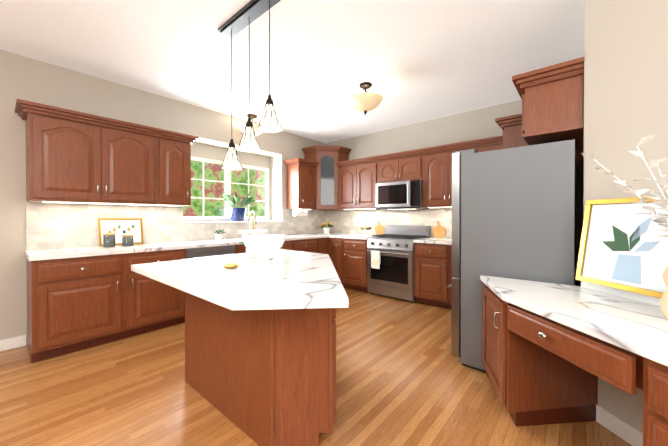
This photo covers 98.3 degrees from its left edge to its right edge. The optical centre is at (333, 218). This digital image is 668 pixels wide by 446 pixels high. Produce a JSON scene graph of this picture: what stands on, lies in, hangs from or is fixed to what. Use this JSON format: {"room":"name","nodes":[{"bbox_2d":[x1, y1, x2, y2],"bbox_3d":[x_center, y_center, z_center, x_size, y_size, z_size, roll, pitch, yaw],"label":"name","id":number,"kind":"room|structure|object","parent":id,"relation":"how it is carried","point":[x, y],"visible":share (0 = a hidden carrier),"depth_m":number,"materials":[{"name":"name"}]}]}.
{"room":"kitchen","nodes":[
{"label":"kitchen","id":0,"kind":"room"},
{"bbox_2d":[0,0,583,142],"bbox_3d":[-0.123,-1.613,1.330,7.110,0.120,7.500,0,0,41],"label":"ceiling","id":1,"kind":"structure","parent":0,"point":[414,61],"depth_m":2.68,"materials":[{"name":"white paint"}]},
{"bbox_2d":[218,0,281,169],"bbox_3d":[-0.640,-0.981,2.183,0.720,1.152,0.173,0,0,41],"label":"pendant light fixture","id":2,"kind":"object","parent":1,"relation":"hanging from","point":[249,13],"visible":1,"depth_m":2.16,"materials":[{"name":"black glass"}]},
{"bbox_2d":[238,114,262,135],"bbox_3d":[-1.244,-1.390,4.397,0.410,0.356,0.410,0,0,41],"label":"ceiling light","id":3,"kind":"object","parent":1,"relation":"attached to","point":[241,126],"visible":0.46,"depth_m":4.32,"materials":[{"name":"beige glass"}]},
{"bbox_2d":[348,82,382,114],"bbox_3d":[0.367,-1.385,3.373,0.410,0.356,0.410,0,0,41],"label":"ceiling light","id":4,"kind":"object","parent":1,"relation":"attached to","point":[365,102],"visible":1,"depth_m":3.28,"materials":[{"name":"beige glass"}]},
{"bbox_2d":[0,288,631,445],"bbox_3d":[-0.123,1.276,1.345,7.110,0.100,7.500,0,0,41],"label":"floor","id":5,"kind":"structure","parent":0,"point":[404,377],"depth_m":1.99,"materials":[{"name":"brown wood"}]},
{"bbox_2d":[26,254,125,362],"bbox_3d":[-2.511,0.782,2.817,0.624,0.872,0.635,0,0,41],"label":"base cabinet","id":6,"kind":"object","parent":5,"relation":"on","point":[77,304],"depth_m":2.59,"materials":[{"name":"brown wood"}]},
{"bbox_2d":[24,233,345,260],"bbox_3d":[-1.326,0.318,4.200,0.657,0.040,4.312,0,0,41],"label":"countertop","id":7,"kind":"structure","parent":6,"relation":"on","point":[45,254],"depth_m":3.06,"materials":[{"name":"stone"}]},
{"bbox_2d":[103,233,115,246],"bbox_3d":[-2.405,0.228,3.095,0.108,0.148,0.108,0,0,41],"label":"canister","id":8,"kind":"object","parent":7,"relation":"on","point":[109,239],"visible":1,"depth_m":3.06,"materials":[{"name":"grey metal"}]},
{"bbox_2d":[98,218,143,245],"bbox_3d":[-2.444,0.147,3.325,0.068,0.307,0.420,0,0,41],"label":"framed picture","id":9,"kind":"object","parent":7,"relation":"on","point":[119,227],"visible":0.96,"depth_m":3.32,"materials":[{"name":"white paper"}]},
{"bbox_2d":[122,234,133,245],"bbox_3d":[-2.286,0.238,3.204,0.108,0.128,0.108,0,0,41],"label":"canister","id":10,"kind":"object","parent":7,"relation":"on","point":[127,239],"visible":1,"depth_m":3.17,"materials":[{"name":"grey metal"}]},
{"bbox_2d":[214,228,225,239],"bbox_3d":[-1.601,0.213,4.051,0.186,0.169,0.178,0,0,41],"label":"potted plant","id":11,"kind":"object","parent":7,"relation":"on","point":[217,236],"visible":1,"depth_m":4.01,"materials":[{"name":"white ceramic"}]},
{"bbox_2d":[248,211,256,234],"bbox_3d":[-1.232,0.087,4.448,0.209,0.416,0.109,0,0,41],"label":"faucet","id":12,"kind":"object","parent":7,"relation":"on","point":[249,221],"visible":0.88,"depth_m":4.47,"materials":[{"name":"silver metal"}]},
{"bbox_2d":[320,222,332,233],"bbox_3d":[-0.146,0.173,5.557,0.358,0.234,0.351,0,0,41],"label":"flowers pot","id":13,"kind":"object","parent":7,"relation":"on","point":[326,229],"visible":1,"depth_m":5.52,"materials":[{"name":"white ceramic"}]},
{"bbox_2d":[126,249,185,337],"bbox_3d":[-2.112,0.779,3.284,0.624,0.872,0.595,0,0,41],"label":"base cabinet","id":14,"kind":"object","parent":5,"relation":"on","point":[151,304],"depth_m":3.04,"materials":[{"name":"brown wood"}]},
{"bbox_2d":[183,245,234,322],"bbox_3d":[-1.692,0.778,3.724,0.649,0.870,0.612,0,0,41],"label":"dishwasher","id":15,"kind":"object","parent":5,"relation":"on","point":[208,251],"visible":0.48,"depth_m":3.50,"materials":[{"name":"silver metal"}]},
{"bbox_2d":[235,244,245,253],"bbox_3d":[-1.340,0.775,4.186,0.624,0.872,0.542,0,0,41],"label":"base cabinet","id":16,"kind":"object","parent":5,"relation":"on","point":[241,248],"depth_m":3.83,"materials":[{"name":"brown wood"}]},
{"bbox_2d":[185,292,335,445],"bbox_3d":[-0.345,0.785,2.096,1.274,0.872,0.904,0,0,41],"label":"kitchen island","id":17,"kind":"object","parent":5,"relation":"on","point":[263,377],"visible":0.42,"depth_m":1.52,"materials":[{"name":"brown wood"}]},
{"bbox_2d":[131,249,348,310],"bbox_3d":[-0.342,0.330,1.909,1.598,0.040,1.280,0,0,41],"label":"island countertop","id":18,"kind":"structure","parent":17,"relation":"on","point":[291,279],"depth_m":1.46,"materials":[{"name":"stone"}]},
{"bbox_2d":[221,263,239,268],"bbox_3d":[-0.655,0.299,1.834,0.116,0.020,0.116,0,0,41],"label":"dish","id":19,"kind":"object","parent":18,"relation":"on","point":[230,265],"visible":1,"depth_m":1.82,"materials":[{"name":"gold metal"}]},
{"bbox_2d":[233,214,272,261],"bbox_3d":[-0.622,0.135,2.226,0.300,0.343,0.300,0,0,41],"label":"tiered tray","id":20,"kind":"object","parent":18,"relation":"on","point":[243,258],"visible":0.79,"depth_m":2.16,"materials":[{"name":"white ceramic"}]},
{"bbox_2d":[239,242,255,258],"bbox_3d":[-0.631,0.219,2.117,0.214,0.140,0.176,0,0,41],"label":"potted plant","id":21,"kind":"object","parent":20,"relation":"on","point":[250,254],"visible":0.25,"depth_m":2.09,"materials":[{"name":"white ceramic"}]},
{"bbox_2d":[242,234,285,267],"bbox_3d":[-0.452,0.209,1.871,0.276,0.200,0.276,0,0,41],"label":"pedestal bowl","id":22,"kind":"object","parent":18,"relation":"on","point":[263,246],"visible":1,"depth_m":1.79,"materials":[{"name":"white ceramic"}]},
{"bbox_2d":[279,241,293,249],"bbox_3d":[-1.067,0.773,4.505,0.624,0.872,0.542,0,0,41],"label":"base cabinet","id":23,"kind":"object","parent":5,"relation":"on","point":[287,245],"depth_m":4.46,"materials":[{"name":"brown wood"}]},
{"bbox_2d":[290,238,317,252],"bbox_3d":[-0.702,0.771,4.931,0.624,0.872,0.579,0,0,41],"label":"base cabinet","id":24,"kind":"object","parent":5,"relation":"on","point":[305,245],"depth_m":4.76,"materials":[{"name":"brown wood"}]},
{"bbox_2d":[318,237,329,256],"bbox_3d":[-0.395,0.769,5.240,0.688,0.872,0.291,0,0,41],"label":"base cabinet","id":25,"kind":"object","parent":5,"relation":"on","point":[323,243],"depth_m":5.09,"materials":[{"name":"brown wood"}]},
{"bbox_2d":[330,238,341,282],"bbox_3d":[0.197,0.769,5.262,0.361,0.872,0.688,0,0,41],"label":"base cabinet","id":26,"kind":"object","parent":5,"relation":"on","point":[335,243],"depth_m":5.02,"materials":[{"name":"brown wood"}]},
{"bbox_2d":[342,238,368,292],"bbox_3d":[0.544,0.770,5.007,0.497,0.872,0.624,0,0,41],"label":"base cabinet","id":27,"kind":"object","parent":5,"relation":"on","point":[354,251],"depth_m":4.79,"materials":[{"name":"brown wood"}]},
{"bbox_2d":[329,234,375,239],"bbox_3d":[0.427,0.313,5.113,0.819,0.040,0.646,0,0,41],"label":"countertop","id":28,"kind":"structure","parent":27,"relation":"on","point":[347,236],"depth_m":4.99,"materials":[{"name":"stone"}]},
{"bbox_2d":[360,226,371,234],"bbox_3d":[0.575,0.207,5.108,0.212,0.170,0.194,0,0,41],"label":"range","id":29,"kind":"object","parent":28,"relation":"on","point":[366,231],"visible":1,"depth_m":5.08,"materials":[{"name":"white ceramic"}]},
{"bbox_2d":[375,221,383,234],"bbox_3d":[0.803,0.163,5.121,0.189,0.257,0.070,0,0,41],"label":"cutting board","id":30,"kind":"object","parent":28,"relation":"on","point":[379,229],"visible":0.88,"depth_m":5.11,"materials":[{"name":"brown wood"}]},
{"bbox_2d":[367,225,430,302],"bbox_3d":[1.005,0.660,4.560,0.774,1.100,0.704,0,0,41],"label":"range","id":31,"kind":"object","parent":5,"relation":"on","point":[390,262],"visible":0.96,"depth_m":4.36,"materials":[{"name":"silver metal"}]},
{"bbox_2d":[414,243,445,307],"bbox_3d":[1.518,0.775,4.174,0.498,0.872,0.624,0,0,41],"label":"base cabinet","id":32,"kind":"object","parent":5,"relation":"on","point":[429,259],"depth_m":3.95,"materials":[{"name":"brown wood"}]},
{"bbox_2d":[413,237,451,244],"bbox_3d":[1.773,0.319,3.963,1.159,0.040,0.642,0,0,41],"label":"countertop","id":33,"kind":"structure","parent":32,"relation":"on","point":[446,241],"depth_m":3.98,"materials":[{"name":"stone"}]},
{"bbox_2d":[432,221,445,237],"bbox_3d":[1.608,0.161,4.431,0.199,0.267,0.072,0,0,41],"label":"cutting board","id":34,"kind":"object","parent":33,"relation":"on","point":[439,230],"visible":0.96,"depth_m":4.42,"materials":[{"name":"brown wood"}]},
{"bbox_2d":[446,245,452,308],"bbox_3d":[1.958,0.777,3.797,0.660,0.872,0.624,0,0,41],"label":"base cabinet","id":35,"kind":"object","parent":5,"relation":"on","point":[449,277],"depth_m":3.80,"materials":[{"name":"brown wood"}]},
{"bbox_2d":[447,139,576,372],"bbox_3d":[1.563,0.328,2.538,0.856,1.785,0.907,0,0,41],"label":"refrigerator","id":36,"kind":"object","parent":5,"relation":"on","point":[514,213],"visible":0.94,"depth_m":2.17,"materials":[{"name":"grey metal"}]},
{"bbox_2d":[495,113,582,286],"bbox_3d":[2.290,0.091,3.194,0.685,2.249,1.137,0,0,41],"label":"pantry cabinet","id":37,"kind":"object","parent":5,"relation":"on","point":[511,127],"visible":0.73,"depth_m":2.87,"materials":[{"name":"brown wood"}]},
{"bbox_2d":[483,285,597,426],"bbox_3d":[1.231,0.848,1.815,0.642,0.752,0.514,0,0,41],"label":"base cabinet","id":38,"kind":"object","parent":5,"relation":"on","point":[530,399],"depth_m":1.71,"materials":[{"name":"brown wood"}]},
{"bbox_2d":[487,301,638,394],"bbox_3d":[1.342,0.554,1.380,0.883,0.161,0.881,0,0,41],"label":"base cabinet","id":39,"kind":"object","parent":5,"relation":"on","point":[541,370],"depth_m":1.52,"materials":[{"name":"brown wood"}]},
{"bbox_2d":[639,355,667,445],"bbox_3d":[1.410,0.852,0.860,0.696,0.752,0.710,0,0,41],"label":"base cabinet","id":40,"kind":"object","parent":5,"relation":"on","point":[653,376],"depth_m":0.97,"materials":[{"name":"brown wood"}]},
{"bbox_2d":[480,275,667,366],"bbox_3d":[1.393,0.427,0.875,0.627,0.097,2.738,0,0,-7],"label":"countertop","id":41,"kind":"structure","parent":40,"relation":"on","point":[635,323],"depth_m":1.39,"materials":[{"name":"stone"}]},
{"bbox_2d":[575,196,667,298],"bbox_3d":[1.548,0.131,1.535,0.096,0.486,0.470,0,0,-7],"label":"framed picture","id":42,"kind":"object","parent":41,"relation":"on","point":[623,246],"visible":1,"depth_m":1.54,"materials":[{"name":"white paper"}]},
{"bbox_2d":[582,134,667,319],"bbox_3d":[1.365,0.049,1.205,0.509,0.775,0.423,0,0,41],"label":"vase","id":43,"kind":"object","parent":41,"relation":"on","point":[660,199],"visible":1,"depth_m":1.25,"materials":[{"name":"beige ceramic"}]},
{"bbox_2d":[0,0,667,431],"bbox_3d":[-0.123,-0.164,1.338,7.110,2.780,7.500,0,0,41],"label":"wall","id":44,"kind":"structure","parent":0,"point":[624,76],"depth_m":2.71,"materials":[{"name":"beige paint"}]},
{"bbox_2d":[23,107,158,205],"bbox_3d":[-2.506,-0.572,3.061,0.343,0.810,1.022,0,0,41],"label":"upper cabinet","id":45,"kind":"object","parent":44,"relation":"attached to","point":[72,156],"depth_m":2.87,"materials":[{"name":"brown wood"}]},
{"bbox_2d":[26,202,325,249],"bbox_3d":[-1.567,0.062,4.416,0.010,0.467,4.298,0,0,41],"label":"backsplash","id":46,"kind":"structure","parent":44,"relation":"attached to","point":[159,223],"depth_m":3.49,"materials":[{"name":"stone"}]},
{"bbox_2d":[55,222,63,232],"bbox_3d":[-2.805,0.091,2.956,0.008,0.115,0.070,0,0,41],"label":"outlet","id":47,"kind":"object","parent":46,"relation":"attached to","point":[59,227],"visible":1,"depth_m":2.95,"materials":[{"name":"white plastic"}]},
{"bbox_2d":[159,135,194,205],"bbox_3d":[-2.048,-0.575,3.596,0.343,0.810,0.388,0,0,41],"label":"upper cabinet","id":48,"kind":"object","parent":44,"relation":"attached to","point":[174,152],"depth_m":3.49,"materials":[{"name":"brown wood"}]},
{"bbox_2d":[183,156,268,219],"bbox_3d":[-1.754,-0.461,4.772,0.074,0.940,1.600,0,0,41],"label":"window","id":49,"kind":"structure","parent":44,"relation":"in","point":[227,182],"depth_m":4.75,"materials":[{"name":"white wood"}]},
{"bbox_2d":[183,163,264,215],"bbox_3d":[-1.763,-0.461,4.780,0.004,0.840,1.500,0,0,41],"label":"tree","id":50,"kind":"object","parent":49,"relation":"attached to","point":[223,189],"visible":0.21,"depth_m":4.70,"materials":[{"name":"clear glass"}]},
{"bbox_2d":[183,221,281,222],"bbox_3d":[-1.603,0.048,4.626,0.343,0.021,1.686,0,0,41],"label":"window sill","id":51,"kind":"structure","parent":44,"relation":"attached to","point":[224,221],"depth_m":4.30,"materials":[{"name":"white wood"}]},
{"bbox_2d":[222,192,255,220],"bbox_3d":[-1.538,-0.206,4.688,0.555,0.484,0.515,0,0,41],"label":"potted plant","id":52,"kind":"object","parent":51,"relation":"on","point":[237,214],"visible":1,"depth_m":4.59,"materials":[{"name":"blue ceramic"}]},
{"bbox_2d":[283,158,318,209],"bbox_3d":[-0.591,-0.605,5.261,0.395,0.877,0.516,0,0,41],"label":"upper cabinet","id":53,"kind":"object","parent":44,"relation":"attached to","point":[301,183],"visible":1,"depth_m":5.15,"materials":[{"name":"brown wood"}]},
{"bbox_2d":[292,209,307,215],"bbox_3d":[-0.621,-0.110,5.278,0.120,0.132,0.310,0,0,41],"label":"paper towel holder","id":54,"kind":"object","parent":53,"relation":"attached to","point":[299,212],"visible":0.94,"depth_m":5.21,"materials":[{"name":"white paper"}]},
{"bbox_2d":[0,335,642,445],"bbox_3d":[0.112,1.175,1.486,6.380,0.099,2.456,0,0,41],"label":"baseboard","id":55,"kind":"structure","parent":44,"relation":"attached to","point":[622,429],"depth_m":1.66,"materials":[{"name":"white wood"}]},
{"bbox_2d":[302,145,351,209],"bbox_3d":[-0.137,-0.765,5.570,0.678,1.170,0.678,0,0,41],"label":"upper cabinet","id":56,"kind":"object","parent":44,"relation":"attached to","point":[326,157],"visible":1,"depth_m":5.38,"materials":[{"name":"brown wood"}]},
{"bbox_2d":[326,209,451,237],"bbox_3d":[1.131,0.059,4.927,3.390,0.467,0.011,0,0,41],"label":"backsplash","id":57,"kind":"structure","parent":44,"relation":"attached to","point":[349,222],"depth_m":5.12,"materials":[{"name":"stone"}]},
{"bbox_2d":[336,135,502,209],"bbox_3d":[1.212,-0.602,4.605,2.763,0.877,0.395,0,0,41],"label":"upper cabinet","id":58,"kind":"object","parent":44,"relation":"attached to","point":[360,178],"visible":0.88,"depth_m":4.47,"materials":[{"name":"brown wood"}]},
{"bbox_2d":[376,180,430,209],"bbox_3d":[1.097,-0.368,4.663,0.776,0.436,0.449,0,0,41],"label":"microwave","id":59,"kind":"object","parent":58,"relation":"attached to","point":[401,195],"visible":1,"depth_m":4.49,"materials":[{"name":"silver metal"}]},
{"bbox_2d":[512,57,583,152],"bbox_3d":[1.750,-0.811,2.327,0.395,0.435,0.980,0,0,41],"label":"upper cabinet","id":60,"kind":"object","parent":44,"relation":"attached to","point":[552,97],"visible":1,"depth_m":1.99,"materials":[{"name":"brown wood"}]},
{"label":"outside","id":61,"kind":"structure","parent":0,"visible":0},
{"bbox_2d":[183,161,263,215],"bbox_3d":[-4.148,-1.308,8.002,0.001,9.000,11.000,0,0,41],"label":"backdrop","id":62,"kind":"structure","parent":61,"point":[217,192],"depth_m":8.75,"materials":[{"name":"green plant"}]}
]}

